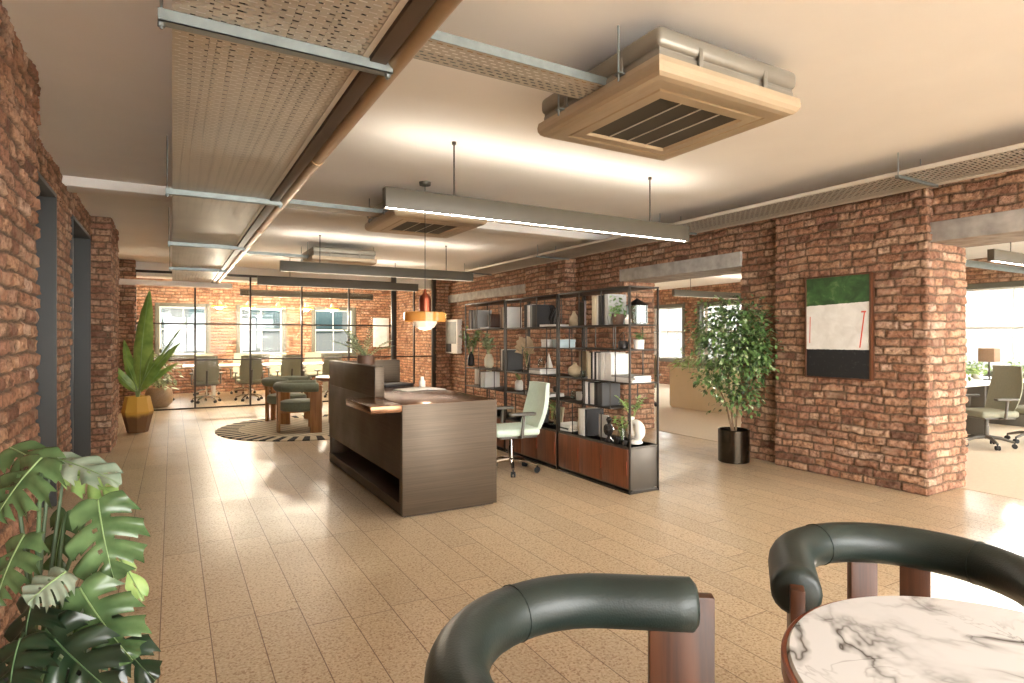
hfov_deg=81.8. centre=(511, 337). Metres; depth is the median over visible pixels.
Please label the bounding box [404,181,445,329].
pendant lamp
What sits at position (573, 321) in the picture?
vase
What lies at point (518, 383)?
vase
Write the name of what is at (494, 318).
wooden box
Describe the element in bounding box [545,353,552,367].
ornament
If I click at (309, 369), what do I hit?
office chair
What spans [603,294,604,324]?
book
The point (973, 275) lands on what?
wall
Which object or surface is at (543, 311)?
book
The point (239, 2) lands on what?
cable
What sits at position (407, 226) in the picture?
grille
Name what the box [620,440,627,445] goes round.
candle holder
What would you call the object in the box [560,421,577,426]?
book
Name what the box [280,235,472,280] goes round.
lamp
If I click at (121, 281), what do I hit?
ceiling beam
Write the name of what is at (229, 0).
cable
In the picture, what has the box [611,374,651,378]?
book
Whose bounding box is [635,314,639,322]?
candle
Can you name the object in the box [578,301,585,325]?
book
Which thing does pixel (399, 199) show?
lamp
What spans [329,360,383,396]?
panel
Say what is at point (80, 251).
door
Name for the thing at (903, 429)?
wall
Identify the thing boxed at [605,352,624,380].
book
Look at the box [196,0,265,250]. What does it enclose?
cable
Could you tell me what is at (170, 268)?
strut
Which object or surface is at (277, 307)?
pendant lamp
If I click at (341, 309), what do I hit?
window
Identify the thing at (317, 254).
air conditioner
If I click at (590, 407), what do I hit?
book
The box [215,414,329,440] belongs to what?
round rug
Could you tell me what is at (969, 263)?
duct
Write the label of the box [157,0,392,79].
strut
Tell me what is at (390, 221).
air conditioner
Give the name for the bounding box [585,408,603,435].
book
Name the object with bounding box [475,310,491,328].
book
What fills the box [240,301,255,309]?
pendant lamp
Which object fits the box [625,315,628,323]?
vase
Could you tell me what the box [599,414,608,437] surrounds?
book
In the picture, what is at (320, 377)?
round table
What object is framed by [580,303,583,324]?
picture
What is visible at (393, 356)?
glass wall
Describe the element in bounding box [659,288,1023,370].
window
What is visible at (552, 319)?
ornament
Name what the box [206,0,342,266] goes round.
cable
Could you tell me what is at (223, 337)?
wall
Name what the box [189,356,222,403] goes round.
office chair
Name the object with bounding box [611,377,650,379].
book
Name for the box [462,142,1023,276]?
cable tray
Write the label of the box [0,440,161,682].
monstera
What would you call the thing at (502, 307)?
book
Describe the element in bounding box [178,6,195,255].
cable
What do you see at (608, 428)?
ornament
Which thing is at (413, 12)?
pipe
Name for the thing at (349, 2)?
cable
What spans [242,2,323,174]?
cable
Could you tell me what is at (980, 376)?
potted plant
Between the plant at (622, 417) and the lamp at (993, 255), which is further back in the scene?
the lamp at (993, 255)
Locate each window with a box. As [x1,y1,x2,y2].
[153,302,210,358]
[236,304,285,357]
[311,306,357,356]
[654,303,684,361]
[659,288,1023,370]
[697,300,740,364]
[965,281,1023,376]
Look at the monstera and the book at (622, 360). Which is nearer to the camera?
the monstera
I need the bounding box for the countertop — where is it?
[346,381,496,413]
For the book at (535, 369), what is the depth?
6.45 m
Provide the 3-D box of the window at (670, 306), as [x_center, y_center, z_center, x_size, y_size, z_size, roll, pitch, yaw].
[4.524,-0.142,17.298,0.230,1.655,1.620,0,0,-30]
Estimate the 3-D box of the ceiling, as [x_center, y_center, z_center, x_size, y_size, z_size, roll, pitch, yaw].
[1.142,-1.520,8.847,15.200,0.200,20.200,0,0,-30]
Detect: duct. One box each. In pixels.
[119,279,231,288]
[965,260,1023,273]
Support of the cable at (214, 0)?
in the cable tray at (193, 225)
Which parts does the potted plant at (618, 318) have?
pot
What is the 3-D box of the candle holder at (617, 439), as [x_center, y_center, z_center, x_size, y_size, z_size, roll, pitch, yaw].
[0.946,0.915,5.276,0.064,0.060,0.063,0,0,-30]
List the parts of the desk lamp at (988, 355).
stem, lamp shade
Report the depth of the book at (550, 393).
6.34 m
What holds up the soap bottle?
on the reception desk at (422, 452)
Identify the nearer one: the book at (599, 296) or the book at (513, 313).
the book at (599, 296)
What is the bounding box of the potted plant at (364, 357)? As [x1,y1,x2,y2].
[333,327,391,364]
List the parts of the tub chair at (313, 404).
leg, seat rail, seat, leg, leg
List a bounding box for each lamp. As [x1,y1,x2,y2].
[211,300,226,308]
[240,285,372,299]
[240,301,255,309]
[257,263,417,290]
[271,302,285,309]
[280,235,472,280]
[299,302,313,310]
[325,303,338,311]
[383,141,688,241]
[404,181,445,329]
[672,279,740,298]
[978,348,999,379]
[987,243,1023,265]
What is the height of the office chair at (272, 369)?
0.980 m
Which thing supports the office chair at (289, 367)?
on the floor
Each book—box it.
[471,310,472,328]
[473,311,474,328]
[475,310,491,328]
[481,372,482,386]
[483,372,499,386]
[500,308,501,327]
[501,349,515,369]
[502,307,503,327]
[502,350,515,369]
[507,307,521,327]
[507,351,521,370]
[524,305,525,326]
[527,305,529,326]
[529,368,555,370]
[529,370,555,371]
[529,371,555,373]
[530,304,538,326]
[532,305,553,326]
[540,324,568,326]
[543,404,548,422]
[549,392,563,395]
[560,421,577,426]
[560,428,577,431]
[578,407,596,433]
[579,408,590,434]
[582,408,596,435]
[585,381,598,403]
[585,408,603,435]
[588,353,590,378]
[588,382,592,403]
[590,382,593,403]
[591,352,592,378]
[592,383,593,404]
[593,296,596,324]
[593,351,611,378]
[594,352,599,378]
[594,382,602,404]
[596,353,597,379]
[597,295,597,324]
[597,382,619,405]
[598,295,602,324]
[598,352,600,379]
[601,352,604,379]
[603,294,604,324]
[605,294,625,324]
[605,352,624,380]
[608,354,628,380]
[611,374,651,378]
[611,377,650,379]
[611,379,650,382]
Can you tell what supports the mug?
on the bookcase at (631, 469)
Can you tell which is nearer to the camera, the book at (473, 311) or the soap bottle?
the soap bottle
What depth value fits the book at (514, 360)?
7.06 m
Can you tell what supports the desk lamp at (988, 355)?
on the office desk at (976, 385)
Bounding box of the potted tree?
[675,294,786,463]
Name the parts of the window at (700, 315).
sash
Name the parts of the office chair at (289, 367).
backrest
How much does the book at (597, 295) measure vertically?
0.281 m
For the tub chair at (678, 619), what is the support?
on the floor
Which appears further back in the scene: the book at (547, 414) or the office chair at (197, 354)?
the office chair at (197, 354)
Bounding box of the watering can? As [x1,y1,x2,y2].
[618,332,628,348]
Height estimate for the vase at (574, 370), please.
0.140 m
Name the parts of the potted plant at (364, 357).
pot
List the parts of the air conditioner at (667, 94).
hanger rod, hanger rod, casing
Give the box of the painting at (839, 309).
[805,272,874,380]
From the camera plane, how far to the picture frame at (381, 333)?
16.78 m
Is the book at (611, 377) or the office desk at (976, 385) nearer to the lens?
the book at (611, 377)
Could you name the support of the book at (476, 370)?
on the bookcase at (500, 443)
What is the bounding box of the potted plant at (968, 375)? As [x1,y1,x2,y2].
[965,360,984,380]
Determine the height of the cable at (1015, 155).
0.016 m
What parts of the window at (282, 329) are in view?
sash, sash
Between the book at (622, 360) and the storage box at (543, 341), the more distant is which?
the storage box at (543, 341)
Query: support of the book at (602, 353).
on the bookcase at (631, 469)
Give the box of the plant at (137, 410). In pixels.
[117,291,187,432]
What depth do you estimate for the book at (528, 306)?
6.59 m
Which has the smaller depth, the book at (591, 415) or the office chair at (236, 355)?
the book at (591, 415)
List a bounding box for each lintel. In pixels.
[448,284,525,302]
[619,251,742,282]
[930,208,1023,247]
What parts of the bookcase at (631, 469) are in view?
post, door, post, door, shelf, shelf, shelf, shelf, rail, door, post, post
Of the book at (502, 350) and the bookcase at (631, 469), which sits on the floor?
the bookcase at (631, 469)
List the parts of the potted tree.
pot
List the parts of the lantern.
pane, frame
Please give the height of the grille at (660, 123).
0.018 m
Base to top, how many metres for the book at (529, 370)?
0.014 m
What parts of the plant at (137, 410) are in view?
pot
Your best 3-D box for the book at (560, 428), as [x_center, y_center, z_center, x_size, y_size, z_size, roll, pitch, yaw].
[0.611,0.936,6.079,0.201,0.019,0.200,0,0,-37]
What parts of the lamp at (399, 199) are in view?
rod, rod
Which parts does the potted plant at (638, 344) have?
pot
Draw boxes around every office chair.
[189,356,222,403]
[191,353,220,395]
[229,353,255,393]
[233,355,265,401]
[266,352,285,392]
[275,355,305,375]
[303,352,322,386]
[314,354,341,397]
[497,381,549,476]
[654,355,660,406]
[965,365,1022,450]
[1004,405,1023,443]
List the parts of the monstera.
stem, stem, stem, stem, stem, stem, stem, stem, stem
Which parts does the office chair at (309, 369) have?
backrest, seat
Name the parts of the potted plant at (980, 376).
pot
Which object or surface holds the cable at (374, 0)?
in the cable tray at (193, 225)
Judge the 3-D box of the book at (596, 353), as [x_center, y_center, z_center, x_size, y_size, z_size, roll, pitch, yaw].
[0.894,0.264,5.585,0.227,0.252,0.020,0,0,-30]
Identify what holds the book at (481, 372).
on the bookcase at (500, 443)
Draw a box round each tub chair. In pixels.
[261,376,312,423]
[273,380,322,432]
[424,573,714,682]
[768,522,1023,627]
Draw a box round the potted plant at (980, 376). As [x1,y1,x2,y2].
[966,361,992,378]
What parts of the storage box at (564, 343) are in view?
lid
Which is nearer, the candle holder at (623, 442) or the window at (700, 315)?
the candle holder at (623, 442)
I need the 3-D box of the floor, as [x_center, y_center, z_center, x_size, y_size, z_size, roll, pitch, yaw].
[1.142,1.423,8.847,15.200,0.154,20.200,0,0,-30]
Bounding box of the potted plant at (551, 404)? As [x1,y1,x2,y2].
[547,400,555,424]
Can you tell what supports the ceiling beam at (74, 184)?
attached to the ceiling
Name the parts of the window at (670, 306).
sash, sash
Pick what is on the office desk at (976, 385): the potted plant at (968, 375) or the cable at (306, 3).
the potted plant at (968, 375)
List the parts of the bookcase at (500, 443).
post, post, shelf, shelf, shelf, door, post, post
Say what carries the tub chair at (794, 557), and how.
on the floor
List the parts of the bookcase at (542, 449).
post, door, door, rail, shelf, shelf, shelf, door, shelf, post, post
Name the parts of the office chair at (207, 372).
seat, backrest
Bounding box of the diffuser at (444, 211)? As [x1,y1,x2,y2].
[386,207,683,241]
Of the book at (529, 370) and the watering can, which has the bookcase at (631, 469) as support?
the watering can
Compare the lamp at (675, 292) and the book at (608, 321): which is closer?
the book at (608, 321)
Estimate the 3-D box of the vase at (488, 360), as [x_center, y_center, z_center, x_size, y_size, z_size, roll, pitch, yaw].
[-0.310,0.153,7.687,0.244,0.475,0.222,0,0,27]
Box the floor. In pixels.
[5,384,1023,682]
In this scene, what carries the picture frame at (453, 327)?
attached to the wall at (903, 429)
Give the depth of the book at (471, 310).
7.86 m
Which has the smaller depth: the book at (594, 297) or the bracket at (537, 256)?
the book at (594, 297)
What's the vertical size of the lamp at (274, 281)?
0.535 m
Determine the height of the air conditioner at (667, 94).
0.312 m
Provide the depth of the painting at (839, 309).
5.63 m
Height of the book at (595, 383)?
0.214 m
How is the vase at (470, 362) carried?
on the bookcase at (500, 443)
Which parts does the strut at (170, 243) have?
threaded rod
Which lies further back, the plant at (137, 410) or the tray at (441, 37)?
the plant at (137, 410)
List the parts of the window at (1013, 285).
sash, sash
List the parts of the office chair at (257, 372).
seat, backrest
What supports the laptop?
on the reception desk at (422, 452)
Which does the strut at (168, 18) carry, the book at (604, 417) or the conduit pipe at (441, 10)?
the conduit pipe at (441, 10)
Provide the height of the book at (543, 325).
0.025 m
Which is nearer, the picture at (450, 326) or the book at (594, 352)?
the book at (594, 352)
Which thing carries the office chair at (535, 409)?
on the floor
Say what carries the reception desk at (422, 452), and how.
on the floor
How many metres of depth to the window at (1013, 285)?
10.28 m
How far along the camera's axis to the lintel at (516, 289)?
12.00 m
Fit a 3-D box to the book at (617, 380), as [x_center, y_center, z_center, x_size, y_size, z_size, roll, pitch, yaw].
[1.067,0.379,5.286,0.221,0.022,0.280,0,0,-30]
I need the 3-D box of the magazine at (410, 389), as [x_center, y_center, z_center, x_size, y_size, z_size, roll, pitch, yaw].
[-0.886,0.489,5.673,0.410,0.014,0.280,0,0,-39]
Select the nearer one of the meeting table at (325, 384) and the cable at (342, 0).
the cable at (342, 0)
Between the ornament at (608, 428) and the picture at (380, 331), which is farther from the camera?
the picture at (380, 331)
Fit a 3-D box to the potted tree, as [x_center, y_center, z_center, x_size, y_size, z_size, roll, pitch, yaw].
[2.338,0.435,6.356,0.894,1.830,0.937,0,0,-27]
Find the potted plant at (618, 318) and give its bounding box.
[608,296,635,324]
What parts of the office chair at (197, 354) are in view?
backrest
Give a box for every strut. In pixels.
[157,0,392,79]
[165,135,282,208]
[168,207,244,251]
[169,247,226,272]
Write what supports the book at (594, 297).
on the bookcase at (631, 469)
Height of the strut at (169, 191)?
0.440 m
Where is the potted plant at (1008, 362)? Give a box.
[1001,361,1023,378]
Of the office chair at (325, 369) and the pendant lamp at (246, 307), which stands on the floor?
the office chair at (325, 369)
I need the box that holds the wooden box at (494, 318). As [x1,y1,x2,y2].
[487,314,499,327]
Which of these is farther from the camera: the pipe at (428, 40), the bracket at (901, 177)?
the bracket at (901, 177)
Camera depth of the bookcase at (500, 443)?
7.34 m
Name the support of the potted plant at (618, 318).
on the bookcase at (631, 469)
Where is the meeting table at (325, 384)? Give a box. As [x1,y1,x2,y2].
[182,362,327,399]
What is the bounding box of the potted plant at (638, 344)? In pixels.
[631,330,646,348]
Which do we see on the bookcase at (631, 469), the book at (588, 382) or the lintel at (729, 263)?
the book at (588, 382)
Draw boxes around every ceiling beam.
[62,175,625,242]
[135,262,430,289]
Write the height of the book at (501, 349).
0.254 m
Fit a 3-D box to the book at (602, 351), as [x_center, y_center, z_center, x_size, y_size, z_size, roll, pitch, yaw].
[0.862,0.260,5.641,0.214,0.261,0.022,0,0,-30]
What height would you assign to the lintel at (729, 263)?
0.170 m
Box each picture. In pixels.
[375,320,386,344]
[446,322,455,343]
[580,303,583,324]
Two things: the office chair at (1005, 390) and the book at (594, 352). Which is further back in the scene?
the office chair at (1005, 390)
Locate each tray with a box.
[172,0,408,282]
[244,251,308,258]
[285,199,382,216]
[414,30,606,98]
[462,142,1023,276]
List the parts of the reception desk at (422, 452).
panel, panel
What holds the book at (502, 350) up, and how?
on the bookcase at (500, 443)
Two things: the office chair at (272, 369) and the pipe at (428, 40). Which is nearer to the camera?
the pipe at (428, 40)
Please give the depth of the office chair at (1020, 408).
7.56 m
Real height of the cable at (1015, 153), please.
0.016 m
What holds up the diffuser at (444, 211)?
attached to the lamp at (399, 199)
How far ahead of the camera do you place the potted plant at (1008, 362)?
8.97 m
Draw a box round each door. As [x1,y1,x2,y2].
[36,170,56,507]
[70,214,90,456]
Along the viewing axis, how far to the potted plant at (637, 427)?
5.27 m
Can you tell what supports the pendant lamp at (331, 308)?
hanging from the ceiling
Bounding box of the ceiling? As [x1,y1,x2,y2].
[2,0,1023,289]
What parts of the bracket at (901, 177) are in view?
threaded rod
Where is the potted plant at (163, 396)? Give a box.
[145,348,183,407]
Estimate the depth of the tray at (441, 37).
2.65 m
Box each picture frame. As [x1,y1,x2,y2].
[373,318,388,346]
[446,319,461,353]
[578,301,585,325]
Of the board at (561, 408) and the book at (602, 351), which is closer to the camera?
the book at (602, 351)
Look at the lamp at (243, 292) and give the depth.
13.18 m
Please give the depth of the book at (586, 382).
5.66 m
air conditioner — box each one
[301,242,376,265]
[365,198,486,237]
[537,25,800,160]
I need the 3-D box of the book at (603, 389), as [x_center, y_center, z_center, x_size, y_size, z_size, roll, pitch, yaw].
[0.910,0.524,5.556,0.216,0.211,0.070,0,0,-30]
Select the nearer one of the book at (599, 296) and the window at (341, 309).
the book at (599, 296)
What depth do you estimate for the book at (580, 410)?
5.75 m
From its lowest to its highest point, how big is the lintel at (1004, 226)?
0.170 m
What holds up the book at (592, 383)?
on the bookcase at (631, 469)
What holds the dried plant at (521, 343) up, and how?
on the bookcase at (542, 449)
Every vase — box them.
[458,326,483,365]
[479,333,495,367]
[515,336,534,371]
[515,373,522,390]
[568,363,580,376]
[569,311,577,325]
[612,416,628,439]
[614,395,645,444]
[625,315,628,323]
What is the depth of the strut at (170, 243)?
6.54 m
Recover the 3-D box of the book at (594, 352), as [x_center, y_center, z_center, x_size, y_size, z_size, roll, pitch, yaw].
[0.878,0.260,5.612,0.214,0.260,0.040,0,0,-30]
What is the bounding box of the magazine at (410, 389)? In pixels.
[394,387,444,391]
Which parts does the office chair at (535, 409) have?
arm, leg, leg, seat, arm, leg, backrest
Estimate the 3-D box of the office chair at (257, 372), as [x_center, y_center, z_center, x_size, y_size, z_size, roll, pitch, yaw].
[-5.675,0.860,12.782,0.620,0.980,0.676,0,0,-33]
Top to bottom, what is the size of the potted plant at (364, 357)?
0.604 m
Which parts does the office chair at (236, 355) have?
backrest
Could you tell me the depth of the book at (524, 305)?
6.67 m
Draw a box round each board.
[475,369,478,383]
[554,406,564,423]
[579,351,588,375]
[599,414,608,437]
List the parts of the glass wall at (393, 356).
post, rail, post, rail, rail, rail, post, post, post, post, post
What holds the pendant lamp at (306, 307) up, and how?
hanging from the ceiling
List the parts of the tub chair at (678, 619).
leg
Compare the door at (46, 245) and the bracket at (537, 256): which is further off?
the bracket at (537, 256)
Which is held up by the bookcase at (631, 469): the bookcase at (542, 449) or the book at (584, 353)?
the book at (584, 353)
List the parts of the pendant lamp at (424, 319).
lamp shade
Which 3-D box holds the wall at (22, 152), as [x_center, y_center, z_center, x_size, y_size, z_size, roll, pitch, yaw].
[-4.407,-0.035,5.598,0.940,2.770,19.100,0,0,-30]
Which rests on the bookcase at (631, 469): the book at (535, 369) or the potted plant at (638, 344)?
the potted plant at (638, 344)
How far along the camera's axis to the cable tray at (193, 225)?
2.70 m
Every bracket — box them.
[464,263,491,274]
[536,245,568,259]
[895,152,938,187]
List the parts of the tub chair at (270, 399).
leg, leg, leg, seat, leg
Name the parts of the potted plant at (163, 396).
pot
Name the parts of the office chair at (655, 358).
backrest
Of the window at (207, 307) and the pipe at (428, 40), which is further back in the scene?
the window at (207, 307)
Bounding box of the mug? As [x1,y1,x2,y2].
[576,391,581,399]
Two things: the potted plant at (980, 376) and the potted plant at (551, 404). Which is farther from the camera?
the potted plant at (980, 376)
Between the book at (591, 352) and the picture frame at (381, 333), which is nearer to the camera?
the book at (591, 352)
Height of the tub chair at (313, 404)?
0.707 m
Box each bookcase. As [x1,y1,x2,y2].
[465,300,528,451]
[505,294,583,469]
[558,285,658,494]
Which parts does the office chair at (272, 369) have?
seat, backrest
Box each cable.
[178,0,214,276]
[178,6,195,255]
[186,2,244,275]
[192,1,288,275]
[194,3,306,278]
[195,0,230,206]
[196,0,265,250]
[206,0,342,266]
[207,2,355,274]
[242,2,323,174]
[246,0,374,215]
[552,149,1023,253]
[560,153,1018,253]
[560,161,1023,257]
[580,155,1022,250]
[617,158,1023,243]
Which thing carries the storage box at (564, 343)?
on the bookcase at (542, 449)
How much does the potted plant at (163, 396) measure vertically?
1.151 m
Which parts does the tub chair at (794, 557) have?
leg, leg, leg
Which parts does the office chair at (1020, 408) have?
leg, seat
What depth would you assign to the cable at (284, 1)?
2.44 m
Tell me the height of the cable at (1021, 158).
0.016 m
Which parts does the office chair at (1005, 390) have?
arm, leg, leg, seat, leg, leg, backrest, arm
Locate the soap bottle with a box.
[419,376,424,386]
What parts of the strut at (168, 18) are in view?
threaded rod, threaded rod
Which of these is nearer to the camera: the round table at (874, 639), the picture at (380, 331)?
the round table at (874, 639)
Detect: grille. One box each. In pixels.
[391,221,455,233]
[591,98,736,147]
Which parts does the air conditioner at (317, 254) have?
casing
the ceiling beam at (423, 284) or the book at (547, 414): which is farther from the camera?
the ceiling beam at (423, 284)
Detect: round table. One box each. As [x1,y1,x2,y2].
[315,375,328,422]
[781,596,1023,682]
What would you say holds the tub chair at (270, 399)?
on the round rug
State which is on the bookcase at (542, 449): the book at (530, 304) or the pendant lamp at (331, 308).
the book at (530, 304)
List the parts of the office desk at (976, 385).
leg, leg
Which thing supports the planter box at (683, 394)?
on the floor
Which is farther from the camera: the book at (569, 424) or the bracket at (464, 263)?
the bracket at (464, 263)
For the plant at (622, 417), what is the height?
0.246 m
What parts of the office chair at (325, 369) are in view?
backrest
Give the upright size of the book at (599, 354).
0.254 m
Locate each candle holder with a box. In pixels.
[614,437,621,443]
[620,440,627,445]
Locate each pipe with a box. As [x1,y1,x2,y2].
[211,0,436,282]
[216,0,462,283]
[428,40,598,87]
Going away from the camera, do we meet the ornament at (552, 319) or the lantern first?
the lantern
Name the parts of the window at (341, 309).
sash, sash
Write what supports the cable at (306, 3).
in the cable tray at (193, 225)
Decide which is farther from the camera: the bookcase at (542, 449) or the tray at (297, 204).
the bookcase at (542, 449)
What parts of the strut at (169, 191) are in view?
threaded rod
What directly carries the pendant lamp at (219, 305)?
hanging from the ceiling
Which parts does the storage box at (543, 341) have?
lid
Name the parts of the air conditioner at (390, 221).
casing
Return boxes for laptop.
[384,382,413,386]
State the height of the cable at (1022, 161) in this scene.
0.016 m
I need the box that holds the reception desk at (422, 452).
[329,360,496,517]
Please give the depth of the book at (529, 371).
6.43 m
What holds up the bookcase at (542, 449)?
on the floor
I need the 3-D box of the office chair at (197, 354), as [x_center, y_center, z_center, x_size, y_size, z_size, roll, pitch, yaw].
[-7.268,0.860,14.036,0.620,0.980,0.676,0,0,-36]
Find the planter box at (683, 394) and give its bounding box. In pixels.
[667,349,741,415]
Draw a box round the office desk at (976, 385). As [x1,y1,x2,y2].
[965,376,1023,433]
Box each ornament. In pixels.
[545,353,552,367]
[549,305,555,323]
[604,417,613,441]
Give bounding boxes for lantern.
[625,297,647,323]
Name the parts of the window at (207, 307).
sill, sash, sash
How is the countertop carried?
on the reception desk at (422, 452)
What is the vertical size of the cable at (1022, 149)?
0.016 m
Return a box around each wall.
[0,0,136,647]
[135,269,436,410]
[136,278,397,394]
[397,157,1023,495]
[654,258,1023,383]
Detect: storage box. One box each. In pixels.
[541,339,552,346]
[552,339,575,347]
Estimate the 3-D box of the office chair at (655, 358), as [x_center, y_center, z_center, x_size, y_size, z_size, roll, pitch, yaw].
[2.645,0.846,11.815,0.620,1.000,0.676,0,0,24]
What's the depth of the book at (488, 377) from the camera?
7.56 m
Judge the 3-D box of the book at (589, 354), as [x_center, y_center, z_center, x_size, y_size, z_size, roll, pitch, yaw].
[0.830,0.266,5.696,0.212,0.248,0.050,0,0,-30]
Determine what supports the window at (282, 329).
in the wall at (223, 337)
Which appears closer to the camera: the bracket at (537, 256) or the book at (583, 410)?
the book at (583, 410)

